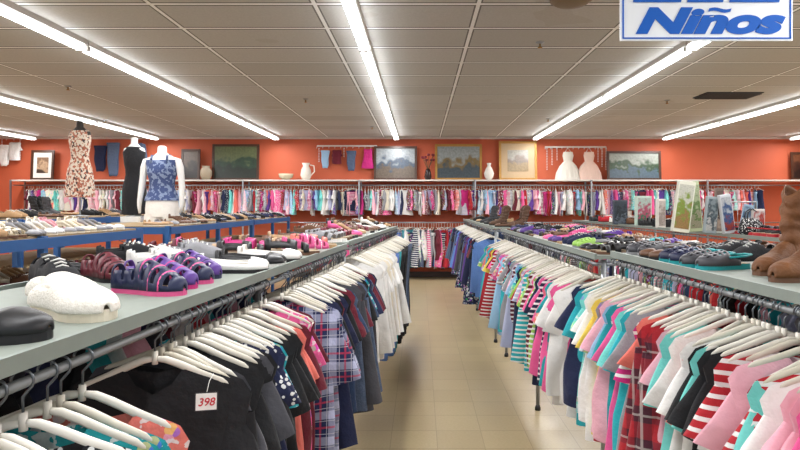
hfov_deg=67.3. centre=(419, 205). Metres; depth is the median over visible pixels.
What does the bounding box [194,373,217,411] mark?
price tag
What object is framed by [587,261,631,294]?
clothes hanger
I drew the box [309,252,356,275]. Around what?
clothes hanger
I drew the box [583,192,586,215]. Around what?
trousers
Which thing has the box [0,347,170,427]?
clothes hanger
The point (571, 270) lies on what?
clothes hanger
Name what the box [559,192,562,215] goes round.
trousers
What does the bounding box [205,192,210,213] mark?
trousers
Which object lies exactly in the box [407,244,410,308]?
trousers
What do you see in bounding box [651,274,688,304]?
clothes hanger
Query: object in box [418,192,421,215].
trousers
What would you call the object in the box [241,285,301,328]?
clothes hanger
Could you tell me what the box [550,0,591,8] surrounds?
smoke detector
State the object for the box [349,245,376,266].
clothes hanger
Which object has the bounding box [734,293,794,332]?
clothes hanger
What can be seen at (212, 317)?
t-shirt
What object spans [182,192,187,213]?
trousers
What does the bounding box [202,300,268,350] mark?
clothes hanger
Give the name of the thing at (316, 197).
shirt
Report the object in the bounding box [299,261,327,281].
clothes hanger
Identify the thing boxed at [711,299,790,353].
clothes hanger
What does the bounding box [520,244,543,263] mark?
clothes hanger
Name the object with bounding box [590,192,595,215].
trousers
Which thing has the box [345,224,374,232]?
sandal
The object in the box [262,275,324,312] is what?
clothes hanger
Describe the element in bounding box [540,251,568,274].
clothes hanger
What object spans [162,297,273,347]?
clothes hanger
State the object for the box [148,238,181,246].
sandal
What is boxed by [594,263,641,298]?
clothes hanger
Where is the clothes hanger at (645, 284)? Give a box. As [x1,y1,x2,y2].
[607,266,650,300]
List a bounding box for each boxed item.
[612,200,627,223]
[634,196,651,224]
[655,199,665,227]
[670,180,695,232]
[689,181,702,231]
[702,196,717,233]
[714,188,723,230]
[717,194,734,233]
[738,204,753,232]
[751,209,764,224]
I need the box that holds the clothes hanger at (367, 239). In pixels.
[366,239,388,257]
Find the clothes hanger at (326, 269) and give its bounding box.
[325,256,357,283]
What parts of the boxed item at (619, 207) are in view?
printed panel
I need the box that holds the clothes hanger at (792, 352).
[748,346,799,366]
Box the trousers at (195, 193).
[193,192,196,211]
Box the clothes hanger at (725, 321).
[684,289,748,337]
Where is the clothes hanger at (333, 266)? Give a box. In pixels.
[332,254,363,279]
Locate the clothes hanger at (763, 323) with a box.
[706,296,774,350]
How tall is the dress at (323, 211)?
0.544 m
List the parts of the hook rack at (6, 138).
rail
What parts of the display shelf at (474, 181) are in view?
hanging rail, hanging rail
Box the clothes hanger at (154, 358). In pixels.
[77,321,228,389]
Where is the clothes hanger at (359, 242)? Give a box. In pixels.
[349,242,379,261]
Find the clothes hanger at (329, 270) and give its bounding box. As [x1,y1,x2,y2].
[299,255,356,281]
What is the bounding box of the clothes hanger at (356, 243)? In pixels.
[347,243,378,264]
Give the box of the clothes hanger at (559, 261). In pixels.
[533,249,562,272]
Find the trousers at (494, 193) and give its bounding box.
[493,192,496,204]
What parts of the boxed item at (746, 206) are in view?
printed panel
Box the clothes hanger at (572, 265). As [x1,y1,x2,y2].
[553,253,576,273]
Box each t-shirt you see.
[0,377,20,416]
[4,427,159,449]
[8,371,33,407]
[25,360,62,416]
[28,423,170,449]
[55,349,91,400]
[69,366,258,449]
[85,340,111,372]
[89,362,174,377]
[106,334,126,362]
[122,327,150,357]
[146,319,168,348]
[158,362,267,449]
[159,316,175,338]
[171,309,193,336]
[189,304,205,327]
[189,348,295,431]
[196,351,295,441]
[201,302,210,322]
[204,354,280,449]
[207,301,214,320]
[211,296,226,317]
[212,308,325,449]
[214,332,310,445]
[219,306,329,449]
[229,291,239,310]
[236,289,248,307]
[252,296,350,342]
[262,292,356,346]
[262,326,320,439]
[264,321,326,449]
[279,333,318,449]
[325,289,361,341]
[325,294,359,343]
[327,286,366,335]
[333,298,354,349]
[345,288,368,412]
[351,278,377,320]
[353,271,385,309]
[353,284,373,326]
[361,274,383,311]
[363,276,383,314]
[364,280,378,317]
[370,273,385,307]
[382,261,393,290]
[387,256,399,283]
[388,255,400,282]
[459,234,468,250]
[468,240,479,293]
[482,249,495,272]
[490,254,507,280]
[496,259,506,285]
[502,259,526,290]
[505,264,522,331]
[508,266,522,296]
[509,267,525,297]
[510,268,525,299]
[512,268,532,301]
[516,269,530,304]
[517,272,532,366]
[519,272,535,364]
[522,276,535,310]
[523,275,543,385]
[527,277,558,382]
[531,283,546,320]
[533,278,596,322]
[535,282,589,351]
[536,282,586,395]
[537,280,595,404]
[542,283,583,404]
[554,285,594,407]
[557,285,580,418]
[562,285,619,426]
[571,290,617,441]
[575,293,620,434]
[579,300,606,352]
[580,297,634,442]
[587,305,612,358]
[591,300,678,426]
[591,303,679,449]
[595,259,598,273]
[596,304,691,392]
[598,259,602,274]
[601,307,678,449]
[603,309,681,449]
[609,259,611,275]
[613,313,676,384]
[638,266,642,282]
[642,328,719,449]
[643,325,720,449]
[646,269,652,284]
[656,336,780,449]
[664,340,762,449]
[667,345,799,428]
[671,341,770,432]
[672,273,677,292]
[681,345,799,440]
[683,352,799,439]
[693,357,797,449]
[697,352,799,449]
[711,283,718,306]
[721,289,746,313]
[722,373,799,449]
[734,375,768,449]
[735,294,756,315]
[740,380,799,449]
[746,297,763,318]
[758,299,793,325]
[760,306,767,320]
[780,304,799,331]
[792,413,799,449]
[794,317,799,331]
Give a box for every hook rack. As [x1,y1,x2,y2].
[0,137,21,139]
[316,145,376,147]
[545,146,606,148]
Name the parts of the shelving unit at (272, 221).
post, post, post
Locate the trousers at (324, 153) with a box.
[321,150,329,167]
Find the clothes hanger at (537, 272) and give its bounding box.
[533,250,563,274]
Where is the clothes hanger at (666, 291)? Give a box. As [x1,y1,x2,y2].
[623,271,672,308]
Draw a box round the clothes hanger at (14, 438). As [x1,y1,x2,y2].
[0,380,46,449]
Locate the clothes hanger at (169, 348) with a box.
[104,314,221,371]
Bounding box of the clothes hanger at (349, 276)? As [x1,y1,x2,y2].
[328,254,361,281]
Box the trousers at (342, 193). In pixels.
[341,192,343,215]
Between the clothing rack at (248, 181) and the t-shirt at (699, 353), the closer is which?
the t-shirt at (699, 353)
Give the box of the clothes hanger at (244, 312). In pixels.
[224,286,294,328]
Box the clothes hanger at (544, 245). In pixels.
[522,245,547,266]
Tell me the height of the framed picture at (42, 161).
0.654 m
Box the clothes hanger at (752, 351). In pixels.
[728,305,799,361]
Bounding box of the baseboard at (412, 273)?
[274,271,457,276]
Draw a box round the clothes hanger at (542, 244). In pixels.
[521,244,544,263]
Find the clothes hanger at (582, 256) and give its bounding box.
[552,256,586,283]
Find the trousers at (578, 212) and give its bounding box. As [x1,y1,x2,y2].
[576,192,581,215]
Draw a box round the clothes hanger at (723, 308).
[666,286,734,334]
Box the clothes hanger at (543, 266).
[531,248,559,271]
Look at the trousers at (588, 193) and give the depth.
12.66 m
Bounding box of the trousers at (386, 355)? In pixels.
[380,353,389,360]
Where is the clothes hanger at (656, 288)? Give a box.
[650,269,694,299]
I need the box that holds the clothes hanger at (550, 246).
[528,246,556,267]
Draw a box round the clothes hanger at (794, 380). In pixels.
[780,376,799,387]
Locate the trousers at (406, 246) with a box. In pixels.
[405,246,407,333]
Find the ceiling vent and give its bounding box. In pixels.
[693,92,763,98]
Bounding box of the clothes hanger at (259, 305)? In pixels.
[240,281,310,328]
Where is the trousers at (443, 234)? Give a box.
[441,233,445,268]
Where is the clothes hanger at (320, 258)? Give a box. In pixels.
[292,258,332,283]
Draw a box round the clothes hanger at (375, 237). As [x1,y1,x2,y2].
[375,237,396,252]
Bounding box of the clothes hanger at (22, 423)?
[0,370,124,449]
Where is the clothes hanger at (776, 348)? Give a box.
[746,306,799,360]
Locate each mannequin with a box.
[64,121,95,216]
[120,137,146,221]
[137,146,184,221]
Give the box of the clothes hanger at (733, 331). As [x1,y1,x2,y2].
[692,294,766,346]
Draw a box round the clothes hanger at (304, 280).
[269,264,338,296]
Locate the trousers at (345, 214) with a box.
[340,192,349,215]
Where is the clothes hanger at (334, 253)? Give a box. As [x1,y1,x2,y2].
[334,253,364,277]
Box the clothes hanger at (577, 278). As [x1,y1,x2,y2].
[557,258,598,286]
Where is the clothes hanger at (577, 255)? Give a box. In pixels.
[553,255,580,280]
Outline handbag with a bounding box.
[738,208,763,234]
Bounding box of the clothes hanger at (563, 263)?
[536,250,565,275]
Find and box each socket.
[75,46,88,50]
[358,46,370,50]
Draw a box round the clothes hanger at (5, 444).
[0,438,28,449]
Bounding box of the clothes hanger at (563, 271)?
[544,254,576,278]
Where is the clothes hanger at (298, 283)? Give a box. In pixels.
[290,267,334,301]
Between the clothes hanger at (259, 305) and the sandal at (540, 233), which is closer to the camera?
the clothes hanger at (259, 305)
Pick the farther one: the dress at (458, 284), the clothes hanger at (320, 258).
the dress at (458, 284)
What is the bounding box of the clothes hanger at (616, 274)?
[584,259,622,284]
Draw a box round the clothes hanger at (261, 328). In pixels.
[224,292,286,339]
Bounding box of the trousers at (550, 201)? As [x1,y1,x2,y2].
[549,192,551,215]
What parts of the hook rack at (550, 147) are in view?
rail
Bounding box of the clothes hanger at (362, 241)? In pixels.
[357,241,383,260]
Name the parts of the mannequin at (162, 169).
tank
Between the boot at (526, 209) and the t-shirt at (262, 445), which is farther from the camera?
the boot at (526, 209)
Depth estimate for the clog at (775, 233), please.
4.60 m
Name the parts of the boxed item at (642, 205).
printed panel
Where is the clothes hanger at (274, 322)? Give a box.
[202,286,296,333]
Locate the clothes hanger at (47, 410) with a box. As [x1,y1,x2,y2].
[0,360,145,448]
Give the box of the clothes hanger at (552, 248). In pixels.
[528,248,558,271]
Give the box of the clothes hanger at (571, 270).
[547,254,578,280]
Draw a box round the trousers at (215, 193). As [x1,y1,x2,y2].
[213,192,217,212]
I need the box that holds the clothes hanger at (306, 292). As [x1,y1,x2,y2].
[280,269,331,302]
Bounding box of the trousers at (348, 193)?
[346,192,349,214]
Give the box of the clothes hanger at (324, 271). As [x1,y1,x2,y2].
[323,257,357,285]
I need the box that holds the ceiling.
[0,0,799,136]
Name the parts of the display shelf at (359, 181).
hanging rail, hanging rail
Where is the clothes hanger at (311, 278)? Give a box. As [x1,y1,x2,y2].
[305,262,346,291]
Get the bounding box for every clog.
[520,226,545,233]
[572,237,606,247]
[576,238,611,248]
[590,228,610,232]
[590,232,616,238]
[626,240,668,254]
[637,241,679,255]
[659,245,714,262]
[663,238,699,244]
[668,246,720,264]
[679,249,735,267]
[695,242,716,248]
[695,250,752,270]
[708,243,725,248]
[751,225,773,235]
[759,226,778,236]
[765,227,781,237]
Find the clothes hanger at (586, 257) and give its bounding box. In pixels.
[567,257,594,279]
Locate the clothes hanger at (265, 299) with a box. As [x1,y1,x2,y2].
[251,279,313,324]
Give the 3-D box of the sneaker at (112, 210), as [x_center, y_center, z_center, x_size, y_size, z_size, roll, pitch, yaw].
[-4.543,0.083,8.876,0.241,0.094,0.092,0,0,-10]
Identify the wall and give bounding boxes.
[0,139,799,270]
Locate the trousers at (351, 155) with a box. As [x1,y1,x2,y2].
[346,151,355,170]
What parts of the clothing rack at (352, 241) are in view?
hanging rail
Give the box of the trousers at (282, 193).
[280,192,284,213]
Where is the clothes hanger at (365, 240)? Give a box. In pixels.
[364,240,385,257]
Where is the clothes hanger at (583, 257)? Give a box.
[555,257,587,283]
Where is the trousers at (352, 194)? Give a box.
[349,192,357,215]
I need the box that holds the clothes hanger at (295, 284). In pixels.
[262,268,323,298]
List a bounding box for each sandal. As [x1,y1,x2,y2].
[0,226,26,237]
[0,227,18,237]
[80,250,128,282]
[110,258,187,296]
[124,254,198,289]
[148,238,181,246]
[152,236,186,246]
[153,251,213,284]
[159,249,221,278]
[216,241,263,249]
[218,240,263,252]
[222,238,273,251]
[226,237,276,248]
[242,235,281,248]
[247,234,281,240]
[264,238,317,250]
[265,239,319,255]
[282,233,309,248]
[284,234,328,250]
[290,234,336,247]
[305,230,341,241]
[311,229,346,240]
[315,229,349,239]
[316,228,351,238]
[320,227,354,237]
[324,227,357,237]
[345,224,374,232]
[349,225,369,233]
[530,229,555,235]
[533,230,559,237]
[538,230,564,238]
[541,230,567,238]
[590,215,602,220]
[590,241,630,252]
[595,242,634,254]
[603,236,629,243]
[608,236,634,241]
[619,233,641,237]
[638,217,654,225]
[717,239,749,244]
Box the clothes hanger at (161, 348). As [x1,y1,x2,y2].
[132,318,229,377]
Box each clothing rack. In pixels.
[0,243,346,449]
[311,226,397,273]
[463,219,547,342]
[501,228,722,449]
[572,220,779,244]
[610,251,799,316]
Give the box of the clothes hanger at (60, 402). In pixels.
[1,355,151,440]
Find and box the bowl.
[279,173,293,179]
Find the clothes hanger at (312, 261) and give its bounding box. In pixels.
[308,261,344,288]
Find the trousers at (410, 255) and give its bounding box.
[407,255,410,325]
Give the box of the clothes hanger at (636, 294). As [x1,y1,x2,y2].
[609,269,661,302]
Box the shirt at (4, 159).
[0,145,8,165]
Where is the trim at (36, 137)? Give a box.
[22,137,789,138]
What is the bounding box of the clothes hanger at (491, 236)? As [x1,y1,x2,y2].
[477,229,501,242]
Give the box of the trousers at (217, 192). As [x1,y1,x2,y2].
[217,192,220,211]
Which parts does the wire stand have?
frame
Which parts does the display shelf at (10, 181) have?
hanging rail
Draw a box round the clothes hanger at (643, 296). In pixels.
[617,270,664,306]
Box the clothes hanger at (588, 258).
[557,258,597,284]
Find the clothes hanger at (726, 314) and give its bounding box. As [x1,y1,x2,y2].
[670,287,742,337]
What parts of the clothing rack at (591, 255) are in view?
hanging rail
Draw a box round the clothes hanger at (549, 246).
[526,246,551,267]
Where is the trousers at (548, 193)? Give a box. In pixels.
[546,192,549,215]
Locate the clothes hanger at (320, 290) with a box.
[296,265,339,299]
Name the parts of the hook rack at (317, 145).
rail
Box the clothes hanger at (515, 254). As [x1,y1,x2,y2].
[507,239,528,257]
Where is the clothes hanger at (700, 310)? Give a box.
[660,282,720,327]
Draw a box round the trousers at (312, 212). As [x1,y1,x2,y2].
[310,192,314,215]
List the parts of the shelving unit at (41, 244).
post, post, post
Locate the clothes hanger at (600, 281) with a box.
[580,259,623,287]
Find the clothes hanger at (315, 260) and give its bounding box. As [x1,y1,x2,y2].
[283,260,334,287]
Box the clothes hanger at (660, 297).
[624,272,673,313]
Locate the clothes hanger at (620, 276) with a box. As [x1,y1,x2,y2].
[582,260,627,292]
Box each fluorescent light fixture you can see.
[0,0,88,50]
[0,93,96,124]
[0,129,36,139]
[77,40,191,98]
[96,119,158,139]
[184,92,245,124]
[243,119,278,139]
[341,0,370,50]
[359,41,385,98]
[378,93,393,124]
[389,121,398,139]
[533,119,561,139]
[559,92,610,124]
[603,41,696,98]
[662,119,719,139]
[685,41,710,50]
[720,95,799,124]
[789,133,799,139]
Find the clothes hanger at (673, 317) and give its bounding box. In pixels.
[651,281,713,326]
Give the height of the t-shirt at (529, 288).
0.620 m
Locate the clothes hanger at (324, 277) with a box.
[311,260,350,285]
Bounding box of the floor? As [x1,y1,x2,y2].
[266,277,600,449]
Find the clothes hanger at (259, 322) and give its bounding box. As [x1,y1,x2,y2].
[218,289,290,335]
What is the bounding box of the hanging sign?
[620,0,792,40]
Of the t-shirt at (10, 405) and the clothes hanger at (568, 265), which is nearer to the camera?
the t-shirt at (10, 405)
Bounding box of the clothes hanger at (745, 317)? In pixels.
[711,291,750,335]
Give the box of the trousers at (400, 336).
[397,249,403,343]
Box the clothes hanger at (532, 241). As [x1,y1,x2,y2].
[511,241,534,261]
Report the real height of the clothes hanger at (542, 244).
0.189 m
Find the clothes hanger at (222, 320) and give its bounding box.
[167,295,274,344]
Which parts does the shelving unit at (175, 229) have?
post, post, post, post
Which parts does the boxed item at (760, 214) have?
printed panel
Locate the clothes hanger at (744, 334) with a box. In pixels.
[704,297,776,347]
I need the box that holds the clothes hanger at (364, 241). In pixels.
[363,241,384,259]
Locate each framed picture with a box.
[30,150,54,179]
[181,149,200,179]
[211,144,259,179]
[374,146,416,179]
[435,144,481,179]
[499,141,536,179]
[606,151,661,179]
[790,152,799,179]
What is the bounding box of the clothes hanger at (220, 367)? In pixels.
[164,313,236,376]
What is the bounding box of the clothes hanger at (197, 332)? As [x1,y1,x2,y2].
[186,305,259,358]
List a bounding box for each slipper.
[24,272,96,296]
[27,278,120,322]
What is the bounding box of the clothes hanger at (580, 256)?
[552,256,584,281]
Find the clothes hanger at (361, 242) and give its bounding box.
[359,242,381,261]
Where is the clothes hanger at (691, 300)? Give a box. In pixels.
[663,278,702,311]
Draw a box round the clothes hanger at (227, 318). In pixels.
[208,293,282,343]
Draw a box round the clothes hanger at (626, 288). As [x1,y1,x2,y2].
[601,264,641,300]
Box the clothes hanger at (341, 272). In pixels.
[327,255,347,276]
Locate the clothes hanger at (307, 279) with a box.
[304,263,342,295]
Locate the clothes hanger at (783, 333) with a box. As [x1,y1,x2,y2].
[720,301,794,355]
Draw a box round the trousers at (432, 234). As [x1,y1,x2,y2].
[431,233,436,267]
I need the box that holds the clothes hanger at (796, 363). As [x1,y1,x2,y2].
[769,360,799,375]
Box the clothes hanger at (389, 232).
[388,232,405,246]
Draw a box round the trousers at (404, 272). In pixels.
[403,246,406,335]
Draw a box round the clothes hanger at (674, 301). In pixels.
[637,276,689,314]
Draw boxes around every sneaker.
[0,210,22,218]
[0,229,8,238]
[4,210,27,218]
[9,273,28,283]
[22,209,37,216]
[28,253,55,280]
[36,256,81,276]
[81,209,94,215]
[91,209,99,214]
[96,240,149,254]
[98,241,152,262]
[105,208,121,214]
[126,244,180,259]
[129,245,188,265]
[158,238,204,247]
[162,239,220,258]
[204,215,217,221]
[219,214,231,220]
[293,223,319,232]
[297,223,322,227]
[474,215,487,220]
[530,222,548,226]
[545,224,569,229]
[562,232,596,245]
[566,232,601,246]
[568,228,595,234]
[600,215,611,221]
[605,229,631,237]
[626,217,633,224]
[666,218,671,226]
[716,240,744,251]
[732,241,774,263]
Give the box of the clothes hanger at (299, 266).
[266,266,324,295]
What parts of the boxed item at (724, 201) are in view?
printed panel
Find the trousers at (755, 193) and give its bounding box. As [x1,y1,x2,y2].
[753,192,757,206]
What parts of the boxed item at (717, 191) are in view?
printed panel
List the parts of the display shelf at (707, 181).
hanging rail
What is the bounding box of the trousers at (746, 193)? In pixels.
[744,192,748,204]
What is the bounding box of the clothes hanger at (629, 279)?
[591,262,636,295]
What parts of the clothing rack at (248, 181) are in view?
hanging rail, hanging rail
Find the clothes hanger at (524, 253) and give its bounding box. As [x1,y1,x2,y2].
[510,241,533,258]
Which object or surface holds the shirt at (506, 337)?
hanging from the clothes hanger at (539, 244)
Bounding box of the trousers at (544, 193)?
[542,192,546,215]
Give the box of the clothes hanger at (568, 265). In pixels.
[539,252,570,276]
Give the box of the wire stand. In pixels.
[731,201,756,225]
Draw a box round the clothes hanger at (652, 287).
[615,268,662,304]
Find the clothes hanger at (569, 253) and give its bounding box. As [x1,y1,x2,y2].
[541,253,572,277]
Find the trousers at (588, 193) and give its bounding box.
[585,192,590,215]
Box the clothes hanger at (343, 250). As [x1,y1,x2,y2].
[342,250,368,273]
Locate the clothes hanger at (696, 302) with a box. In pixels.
[648,279,702,319]
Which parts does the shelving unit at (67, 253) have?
post, post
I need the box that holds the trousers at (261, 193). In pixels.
[259,192,267,211]
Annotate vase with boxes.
[200,166,211,179]
[421,153,434,179]
[484,163,493,179]
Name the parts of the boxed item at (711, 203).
printed panel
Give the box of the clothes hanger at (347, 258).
[327,245,374,267]
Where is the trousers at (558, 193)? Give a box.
[557,192,560,215]
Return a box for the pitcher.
[300,163,314,179]
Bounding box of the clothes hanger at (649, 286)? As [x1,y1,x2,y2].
[615,267,653,298]
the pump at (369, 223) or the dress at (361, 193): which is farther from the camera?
the dress at (361, 193)
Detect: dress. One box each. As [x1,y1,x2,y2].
[56,190,61,210]
[74,197,78,211]
[194,190,202,214]
[202,190,205,212]
[220,190,232,212]
[227,190,232,213]
[231,191,233,213]
[233,190,237,212]
[238,190,240,212]
[242,190,250,211]
[253,191,254,212]
[255,190,259,211]
[273,190,288,214]
[286,190,291,214]
[289,190,292,213]
[291,190,295,214]
[321,190,330,214]
[331,190,336,214]
[355,190,363,214]
[359,190,363,214]
[361,149,373,168]
[372,190,375,214]
[375,191,378,214]
[378,190,391,214]
[379,189,382,214]
[394,190,398,214]
[397,191,400,214]
[400,190,412,214]
[400,191,403,214]
[402,229,419,266]
[411,229,418,267]
[417,229,420,260]
[418,229,424,266]
[422,190,426,214]
[425,189,431,214]
[425,229,433,267]
[426,229,432,266]
[434,190,437,214]
[435,229,442,267]
[436,190,440,214]
[442,230,449,267]
[455,269,461,287]
[456,190,470,214]
[457,190,471,214]
[458,192,461,213]
[462,238,479,304]
[476,191,483,214]
[485,191,488,214]
[497,191,500,214]
[517,189,527,214]
[533,190,540,214]
[535,190,546,214]
[551,190,555,214]
[552,190,557,214]
[555,148,579,179]
[565,190,572,214]
[579,148,601,179]
[600,190,605,214]
[606,190,612,214]
[610,190,613,213]
[613,189,617,199]
[648,190,654,214]
[658,190,668,214]
[666,190,672,214]
[739,190,745,214]
[746,190,751,204]
[753,190,765,214]
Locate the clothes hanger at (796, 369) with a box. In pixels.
[763,365,799,383]
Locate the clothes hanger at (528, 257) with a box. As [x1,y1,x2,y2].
[515,243,541,262]
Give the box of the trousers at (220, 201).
[219,192,221,210]
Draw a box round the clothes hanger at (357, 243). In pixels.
[356,243,380,263]
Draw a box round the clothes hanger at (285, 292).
[268,273,327,309]
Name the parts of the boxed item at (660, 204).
printed panel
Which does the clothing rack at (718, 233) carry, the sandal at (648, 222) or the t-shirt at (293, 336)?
the sandal at (648, 222)
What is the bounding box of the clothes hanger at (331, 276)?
[318,258,350,283]
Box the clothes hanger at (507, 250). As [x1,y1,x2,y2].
[499,237,519,253]
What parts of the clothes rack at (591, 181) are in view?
hanging rail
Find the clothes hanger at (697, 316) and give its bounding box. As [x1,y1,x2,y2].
[664,284,730,329]
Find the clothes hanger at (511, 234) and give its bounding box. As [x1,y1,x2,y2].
[493,234,512,248]
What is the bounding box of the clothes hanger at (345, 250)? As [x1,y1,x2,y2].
[343,250,368,272]
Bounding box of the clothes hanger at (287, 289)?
[262,271,327,307]
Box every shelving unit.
[0,214,164,269]
[0,228,142,275]
[53,219,253,260]
[179,217,289,291]
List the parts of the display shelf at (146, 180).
hanging rail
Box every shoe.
[0,306,54,345]
[38,212,58,217]
[48,224,84,232]
[61,211,78,214]
[61,227,76,233]
[73,263,127,271]
[98,222,124,229]
[143,220,168,225]
[148,220,173,225]
[154,219,177,224]
[161,219,184,224]
[197,257,268,273]
[200,253,268,268]
[215,250,284,267]
[221,248,286,263]
[237,246,300,261]
[242,244,301,257]
[268,232,298,238]
[495,222,513,226]
[525,229,549,234]
[544,233,575,239]
[552,236,561,242]
[579,240,616,250]
[585,241,623,251]
[639,245,690,257]
[648,246,701,259]
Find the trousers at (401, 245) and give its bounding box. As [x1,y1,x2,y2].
[401,245,409,298]
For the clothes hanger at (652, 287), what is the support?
hanging from the clothing rack at (744, 280)
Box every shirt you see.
[0,145,8,165]
[8,142,22,159]
[24,190,27,208]
[27,190,30,208]
[40,190,45,196]
[45,190,53,202]
[52,190,55,209]
[57,190,64,209]
[59,190,72,210]
[64,190,70,209]
[69,197,73,209]
[73,197,76,209]
[82,197,87,209]
[87,197,95,209]
[93,190,98,209]
[98,190,101,209]
[101,190,106,208]
[104,190,108,208]
[107,190,114,209]
[108,191,111,209]
[114,190,121,210]
[119,191,121,209]
[133,365,258,447]
[138,143,146,157]
[184,190,191,210]
[185,191,191,210]
[190,191,195,209]
[198,350,274,392]
[200,191,203,209]
[205,190,217,210]
[209,190,214,210]
[220,190,225,210]
[243,300,357,448]
[245,190,253,210]
[247,190,252,210]
[256,190,262,210]
[262,190,267,210]
[262,303,360,449]
[266,190,270,210]
[270,190,274,209]
[273,300,360,449]
[274,286,367,410]
[275,302,360,418]
[283,190,287,209]
[293,190,301,210]
[299,190,301,209]
[299,190,312,210]
[300,191,304,210]
[307,190,311,210]
[312,190,316,209]
[314,190,320,210]
[317,190,322,209]
[322,262,392,362]
[325,191,328,210]
[326,190,331,209]
[329,281,382,413]
[331,190,337,210]
[332,150,342,163]
[332,259,389,310]
[337,190,341,210]
[344,190,355,210]
[346,262,394,359]
[353,260,396,341]
[354,191,357,209]
[355,283,367,309]
[357,282,382,391]
[363,191,368,210]
[366,190,370,210]
[369,190,371,210]
[371,284,377,358]
[381,190,394,210]
[382,190,385,210]
[382,252,410,323]
[382,257,400,332]
[383,258,399,334]
[384,260,393,312]
[388,191,392,210]
[390,258,403,331]
[391,190,394,209]
[404,230,408,240]
[406,190,410,210]
[410,190,412,210]
[411,229,429,250]
[412,190,415,210]
[413,190,418,210]
[419,229,427,260]
[422,190,433,207]
[429,190,434,209]
[434,229,440,259]
[440,190,444,210]
[441,229,450,258]
[443,191,447,210]
[445,227,454,261]
[446,190,450,210]
[447,190,455,210]
[449,228,455,260]
[449,230,458,263]
[450,190,454,209]
[450,231,460,266]
[452,232,462,268]
[454,190,459,209]
[454,232,463,271]
[459,235,467,275]
[459,236,467,278]
[460,237,472,281]
[461,238,472,284]
[468,190,472,209]
[469,238,493,289]
[470,239,500,296]
[471,190,480,209]
[473,191,477,209]
[478,247,498,306]
[478,249,493,309]
[479,251,498,318]
[480,191,483,210]
[482,190,486,210]
[488,190,496,209]
[488,256,506,334]
[498,261,504,331]
[499,190,503,207]
[500,263,519,347]
[503,190,507,205]
[506,190,518,210]
[510,264,519,322]
[510,271,530,371]
[511,266,525,352]
[512,190,519,209]
[512,191,517,210]
[520,190,524,208]
[523,190,533,210]
[524,190,531,204]
[533,190,538,209]
[537,191,541,209]
[561,190,566,210]
[569,191,573,210]
[572,190,580,210]
[581,190,585,210]
[588,260,594,272]
[595,190,598,210]
[598,190,601,210]
[603,190,607,209]
[607,259,610,276]
[618,321,669,449]
[621,190,628,205]
[626,319,721,449]
[628,190,632,210]
[628,269,637,280]
[630,190,634,210]
[635,322,733,449]
[653,270,662,287]
[662,271,673,291]
[664,190,668,209]
[669,190,675,209]
[689,279,703,300]
[701,190,704,209]
[732,190,736,210]
[735,190,740,210]
[740,190,743,210]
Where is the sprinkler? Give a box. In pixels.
[536,41,543,48]
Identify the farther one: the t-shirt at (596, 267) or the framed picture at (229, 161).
the framed picture at (229, 161)
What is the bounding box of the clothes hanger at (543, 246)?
[521,246,546,265]
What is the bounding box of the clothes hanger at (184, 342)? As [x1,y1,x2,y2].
[153,309,248,367]
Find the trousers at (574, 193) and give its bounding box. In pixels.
[572,192,575,215]
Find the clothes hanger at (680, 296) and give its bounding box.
[630,275,687,314]
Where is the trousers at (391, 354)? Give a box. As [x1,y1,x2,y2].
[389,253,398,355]
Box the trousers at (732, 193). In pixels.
[729,192,733,208]
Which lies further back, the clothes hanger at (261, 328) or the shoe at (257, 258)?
the shoe at (257, 258)
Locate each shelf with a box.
[0,245,338,356]
[9,180,124,253]
[146,180,245,185]
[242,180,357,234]
[328,227,391,244]
[358,180,473,222]
[467,219,529,228]
[473,180,589,226]
[506,229,615,258]
[583,220,778,237]
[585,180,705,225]
[625,253,799,291]
[696,180,799,241]
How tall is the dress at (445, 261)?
0.810 m
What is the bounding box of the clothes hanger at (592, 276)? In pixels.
[561,259,600,290]
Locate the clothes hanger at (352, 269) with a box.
[339,251,367,274]
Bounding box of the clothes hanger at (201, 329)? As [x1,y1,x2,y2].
[180,303,262,354]
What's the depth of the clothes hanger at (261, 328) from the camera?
1.85 m
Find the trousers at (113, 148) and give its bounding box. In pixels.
[107,142,119,175]
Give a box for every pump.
[0,221,5,227]
[0,266,19,278]
[0,272,9,279]
[0,279,9,282]
[5,219,41,236]
[6,265,24,275]
[12,219,46,235]
[25,218,57,234]
[33,218,64,233]
[38,217,64,227]
[43,217,56,225]
[56,217,90,231]
[64,217,96,231]
[77,217,106,230]
[84,217,112,230]
[99,207,116,215]
[102,207,119,215]
[168,214,191,223]
[176,216,196,223]
[183,213,192,218]
[192,213,212,222]
[195,213,215,221]
[328,221,362,236]
[334,220,365,234]
[360,217,385,228]
[367,216,390,226]
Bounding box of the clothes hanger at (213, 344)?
[168,306,257,363]
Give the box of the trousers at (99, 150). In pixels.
[94,145,106,171]
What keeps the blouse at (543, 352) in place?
hanging from the clothes hanger at (580, 256)
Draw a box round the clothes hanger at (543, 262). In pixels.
[526,247,554,270]
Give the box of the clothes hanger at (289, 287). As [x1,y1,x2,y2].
[252,270,327,305]
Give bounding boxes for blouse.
[31,413,189,449]
[47,442,131,449]
[152,343,300,400]
[159,339,298,407]
[188,342,301,449]
[194,325,315,446]
[271,324,318,449]
[361,277,376,308]
[479,245,492,291]
[490,252,505,298]
[496,255,514,325]
[498,257,517,329]
[501,260,512,282]
[526,275,539,366]
[528,276,553,375]
[535,281,553,385]
[540,281,551,372]
[541,283,571,391]
[570,291,590,412]
[571,292,594,422]
[616,314,671,368]
[639,329,670,442]
[678,276,685,294]
[682,277,690,296]
[702,282,708,303]
[761,387,799,449]
[780,398,799,449]
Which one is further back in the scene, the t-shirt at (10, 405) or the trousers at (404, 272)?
the trousers at (404, 272)
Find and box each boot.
[28,195,49,213]
[36,196,52,213]
[42,196,60,213]
[47,197,60,211]
[480,205,497,222]
[489,205,505,224]
[490,205,510,224]
[508,205,525,223]
[512,205,530,224]
[751,185,799,275]
[767,249,799,282]

